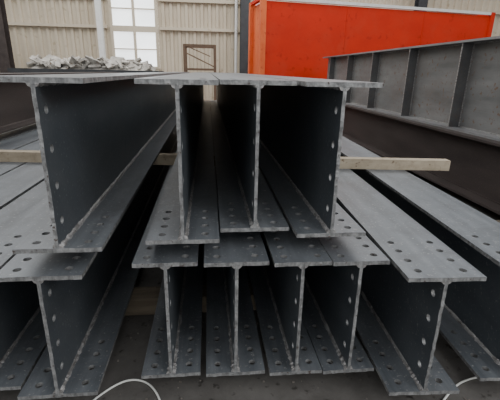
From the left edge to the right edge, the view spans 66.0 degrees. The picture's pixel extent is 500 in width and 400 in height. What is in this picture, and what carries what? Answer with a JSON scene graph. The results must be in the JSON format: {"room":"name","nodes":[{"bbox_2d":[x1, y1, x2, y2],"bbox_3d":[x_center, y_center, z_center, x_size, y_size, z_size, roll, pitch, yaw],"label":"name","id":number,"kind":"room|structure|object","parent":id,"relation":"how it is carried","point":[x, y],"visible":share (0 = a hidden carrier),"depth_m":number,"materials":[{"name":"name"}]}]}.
{"room":"workshop","nodes":[
{"label":"workshop","id":0,"kind":"room"},
{"bbox_2d":[0,153,499,399],"bbox_3d":[-0.456,-0.217,4.330,28.000,0.100,20.400,-1,19,-6],"label":"floor","id":1,"kind":"structure","parent":0,"point":[130,353],"depth_m":1.47,"materials":[{"name":"concrete"}]},
{"bbox_2d":[0,0,14,72],"bbox_3d":[-6.956,-5.812,10.440,0.400,6.400,0.400,-1,19,-6],"label":"steel column","id":2,"kind":"structure","parent":1,"relation":"on","point":[6,53],"depth_m":10.88,"materials":[{"name":"grey metal"}]},
{"bbox_2d":[7,54,163,72],"bbox_3d":[-3.446,-2.484,8.577,2.960,1.401,1.340,-1,19,-6],"label":"scrap skip","id":3,"kind":"object","parent":1,"relation":"on","point":[50,63],"visible":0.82,"depth_m":7.97,"materials":[{"name":"metal"}]},
{"bbox_2d":[94,0,105,58],"bbox_3d":[-4.622,-6.162,11.638,0.260,6.400,0.260,-1,19,-6],"label":"steel column","id":4,"kind":"structure","parent":1,"relation":"on","point":[98,9],"depth_m":11.87,"materials":[{"name":"white metal"}]},
{"bbox_2d":[93,379,160,399],"bbox_3d":[-0.375,0.745,1.273,0.705,0.007,0.414,-1,19,-6],"label":"cable","id":5,"kind":"object","parent":1,"relation":"on","point":[140,380],"visible":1,"depth_m":1.43,"materials":[{"name":"white plastic"}]},
{"bbox_2d":[125,283,255,315],"bbox_3d":[-0.493,0.494,1.893,3.500,0.089,0.120,-1,19,-6],"label":"support timber","id":6,"kind":"object","parent":1,"relation":"on","point":[143,300],"visible":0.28,"depth_m":1.84,"materials":[{"name":"brown wood"}]},
{"bbox_2d":[0,123,36,140],"bbox_3d":[-2.262,-0.487,3.872,0.250,0.450,6.002,-1,19,-6],"label":"h-beam","id":7,"kind":"structure","parent":6,"relation":"on","point":[3,136],"depth_m":3.62,"materials":[{"name":"metal"}]},
{"bbox_2d":[0,150,450,170],"bbox_3d":[-0.522,-0.265,2.499,3.611,0.065,0.066,1,18,0],"label":"timber","id":8,"kind":"object","parent":7,"relation":"on","point":[380,163],"visible":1,"depth_m":2.47,"materials":[{"name":"beige wood"}]},
{"bbox_2d":[0,72,119,133],"bbox_3d":[-2.311,-1.284,4.617,0.250,0.460,6.002,-1,19,-6],"label":"h-beam","id":9,"kind":"structure","parent":8,"relation":"on","point":[16,103],"depth_m":3.60,"materials":[{"name":"metal"}]},
{"bbox_2d":[0,72,188,253],"bbox_3d":[-0.868,-1.026,3.881,0.250,0.492,6.002,-1,19,-6],"label":"h-beam","id":10,"kind":"structure","parent":8,"relation":"on","point":[100,135],"depth_m":1.38,"materials":[{"name":"metal"}]},
{"bbox_2d":[134,72,218,244],"bbox_3d":[-0.514,-1.044,3.956,0.228,0.492,6.002,-1,19,-6],"label":"h-beam","id":11,"kind":"structure","parent":8,"relation":"on","point":[187,212],"depth_m":1.44,"materials":[{"name":"metal"}]},
{"bbox_2d":[210,72,296,231],"bbox_3d":[-0.287,-1.074,4.061,0.235,0.492,6.002,-1,19,-6],"label":"h-beam","id":12,"kind":"structure","parent":8,"relation":"on","point":[246,203],"depth_m":1.56,"materials":[{"name":"metal"}]},
{"bbox_2d":[230,73,383,237],"bbox_3d":[-0.035,-1.058,4.030,0.235,0.492,6.002,-1,19,-6],"label":"h-beam","id":13,"kind":"structure","parent":8,"relation":"on","point":[301,130],"depth_m":1.49,"materials":[{"name":"metal"}]},
{"bbox_2d":[0,162,44,209],"bbox_3d":[-1.460,-0.492,3.937,0.250,0.450,6.002,-1,19,-6],"label":"h-beam","id":14,"kind":"structure","parent":6,"relation":"on","point":[15,183],"depth_m":2.06,"materials":[{"name":"metal"}]},
{"bbox_2d":[183,44,215,100],"bbox_3d":[-1.134,-2.662,8.845,0.710,1.662,0.650,-1,19,-6],"label":"frame","id":15,"kind":"object","parent":1,"relation":"on","point":[185,46],"visible":0.64,"depth_m":8.40,"materials":[{"name":"brown paint"}]},
{"bbox_2d":[239,0,250,73],"bbox_3d":[-0.147,-6.224,12.107,0.400,6.400,0.400,-1,19,-6],"label":"steel column","id":16,"kind":"structure","parent":1,"relation":"on","point":[244,4],"depth_m":12.29,"materials":[{"name":"grey metal"}]},
{"bbox_2d":[234,0,237,72],"bbox_3d":[-0.436,-6.283,12.267,0.100,6.400,0.100,-1,19,-6],"label":"drain pipe","id":17,"kind":"object","parent":16,"relation":"attached to","point":[236,1],"visible":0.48,"depth_m":12.56,"materials":[{"name":"grey metal"}]},
{"bbox_2d":[117,322,475,399],"bbox_3d":[0.058,0.686,1.482,2.198,0.004,0.854,-1,19,-6],"label":"debris","id":18,"kind":"object","parent":1,"relation":"on","point":[203,322],"visible":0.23,"depth_m":1.47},
{"bbox_2d":[248,0,495,78],"bbox_3d":[2.979,-3.321,9.565,6.000,2.620,1.000,-4,19,-14],"label":"shipping container","id":19,"kind":"object","parent":1,"relation":"on","point":[291,39],"visible":0.43,"depth_m":8.69,"materials":[{"name":"metal"}]},
{"bbox_2d":[414,0,427,11],"bbox_3d":[5.620,-6.304,12.710,0.400,6.400,0.400,-1,19,-6],"label":"steel column","id":20,"kind":"structure","parent":1,"relation":"on","point":[418,3],"depth_m":12.54,"materials":[{"name":"grey metal"}]},
{"bbox_2d":[443,376,475,399],"bbox_3d":[0.781,0.720,1.423,0.593,0.007,0.081,-9,21,-29],"label":"cable","id":21,"kind":"object","parent":1,"relation":"on","point":[471,378],"visible":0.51,"depth_m":1.48,"materials":[{"name":"white plastic"}]},
{"bbox_3d":[-0.936,-1.017,6.406,3.600,0.089,0.120,-1,19,-6],"label":"support timber","id":22,"kind":"object","parent":1,"relation":"on","visible":0},
{"bbox_2d":[336,169,486,395],"bbox_3d":[0.418,-0.500,4.079,0.245,0.450,6.001,0,18,-4],"label":"h-beam","id":23,"kind":"structure","parent":22,"relation":"on","point":[399,309],"depth_m":1.43,"materials":[{"name":"metal"}]},
{"bbox_2d":[340,136,499,380],"bbox_3d":[0.766,-0.516,4.148,0.245,0.450,6.002,0,18,-4],"label":"h-beam","id":24,"kind":"structure","parent":22,"relation":"on","point":[471,310],"depth_m":1.63,"materials":[{"name":"metal"}]},
{"bbox_3d":[-0.703,-0.227,4.046,3.550,0.089,0.120,-1,19,-6],"label":"support timber","id":25,"kind":"object","parent":1,"relation":"on","visible":0},
{"bbox_2d":[0,129,38,149],"bbox_3d":[-2.000,-0.510,3.957,0.250,0.450,6.002,-1,19,-6],"label":"h-beam","id":26,"kind":"structure","parent":25,"relation":"on","point":[16,142],"depth_m":3.17,"materials":[{"name":"metal"}]},
{"bbox_2d":[0,140,39,175],"bbox_3d":[-1.728,-0.501,3.947,0.250,0.450,6.002,-1,19,-6],"label":"h-beam","id":27,"kind":"structure","parent":25,"relation":"on","point":[5,167],"depth_m":2.44,"materials":[{"name":"metal"}]},
{"bbox_2d":[0,180,49,390],"bbox_3d":[-1.200,-0.521,4.040,0.250,0.450,6.002,-1,19,-6],"label":"h-beam","id":28,"kind":"structure","parent":25,"relation":"on","point":[21,320],"depth_m":1.49,"materials":[{"name":"metal"}]},
{"bbox_2d":[0,126,176,399],"bbox_3d":[-0.936,-0.510,4.025,0.250,0.450,6.002,-1,19,-6],"label":"h-beam","id":29,"kind":"structure","parent":25,"relation":"on","point":[84,297],"depth_m":1.42,"materials":[{"name":"metal"}]},
{"bbox_2d":[132,151,203,378],"bbox_3d":[-0.584,-0.534,4.119,0.205,0.450,6.002,-1,19,-6],"label":"h-beam","id":30,"kind":"structure","parent":25,"relation":"on","point":[178,311],"depth_m":1.46,"materials":[{"name":"metal"}]},
{"bbox_2d":[204,105,268,376],"bbox_3d":[-0.356,-0.534,4.134,0.210,0.450,6.002,-1,19,-6],"label":"h-beam","id":31,"kind":"structure","parent":25,"relation":"on","point":[230,311],"depth_m":1.46,"materials":[{"name":"metal"}]},
{"bbox_2d":[248,167,332,375],"bbox_3d":[-0.140,-0.533,4.144,0.190,0.450,6.002,-1,19,-6],"label":"h-beam","id":32,"kind":"structure","parent":25,"relation":"on","point":[278,286],"depth_m":1.45,"materials":[{"name":"metal"}]},
{"bbox_2d":[302,236,389,373],"bbox_3d":[0.053,-0.534,4.157,0.190,0.450,6.002,-1,19,-6],"label":"h-beam","id":33,"kind":"structure","parent":25,"relation":"on","point":[331,293],"depth_m":1.44,"materials":[{"name":"metal"}]},
{"bbox_3d":[2.360,0.206,2.935,1.100,0.090,0.120,-1,19,-6],"label":"support timber","id":34,"kind":"object","parent":1,"relation":"on","visible":0},
{"bbox_2d":[342,104,499,214],"bbox_3d":[1.917,-0.761,4.832,0.300,0.530,6.000,-1,19,-6],"label":"girder","id":35,"kind":"object","parent":34,"relation":"on","point":[473,174],"visible":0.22,"depth_m":4.00,"materials":[{"name":"metal"}]},
{"bbox_2d":[323,36,499,140],"bbox_3d":[1.958,-1.561,5.099,0.260,0.820,6.400,-1,19,-6],"label":"girder","id":36,"kind":"object","parent":35,"relation":"on","point":[454,85],"visible":0.93,"depth_m":4.24,"materials":[{"name":"metal"}]},
{"bbox_2d":[4,0,499,99],"bbox_3d":[-1.399,-6.435,12.503,28.000,6.500,0.060,-1,19,-6],"label":"wall","id":37,"kind":"structure","parent":0,"point":[26,41],"depth_m":12.58,"materials":[{"name":"beige metal"}]},
{"bbox_2d":[8,22,239,32],"bbox_3d":[-1.407,-5.607,12.692,28.000,0.090,0.095,-1,19,-6],"label":"trim","id":38,"kind":"structure","parent":37,"relation":"attached to","point":[9,23],"depth_m":12.28,"materials":[{"name":"white metal"}]},
{"bbox_2d":[107,0,159,68],"bbox_3d":[-3.751,-6.040,12.357,1.520,3.450,0.080,-1,19,-6],"label":"frame","id":39,"kind":"object","parent":37,"relation":"attached to","point":[119,28],"visible":0.76,"depth_m":12.49,"materials":[{"name":"white metal"}]},
{"bbox_2d":[111,0,159,65],"bbox_3d":[-3.756,-6.056,12.404,1.520,3.450,0.020,-1,19,-6],"label":"glass","id":40,"kind":"object","parent":39,"relation":"in","point":[145,40],"visible":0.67,"depth_m":12.57,"materials":[{"name":"white glass"}]},
{"bbox_2d":[158,0,499,14],"bbox_3d":[-1.390,-6.404,12.427,28.000,0.090,0.095,-1,19,-6],"label":"trim","id":41,"kind":"structure","parent":37,"relation":"attached to","point":[184,1],"depth_m":12.43,"materials":[{"name":"metal"}]}
]}

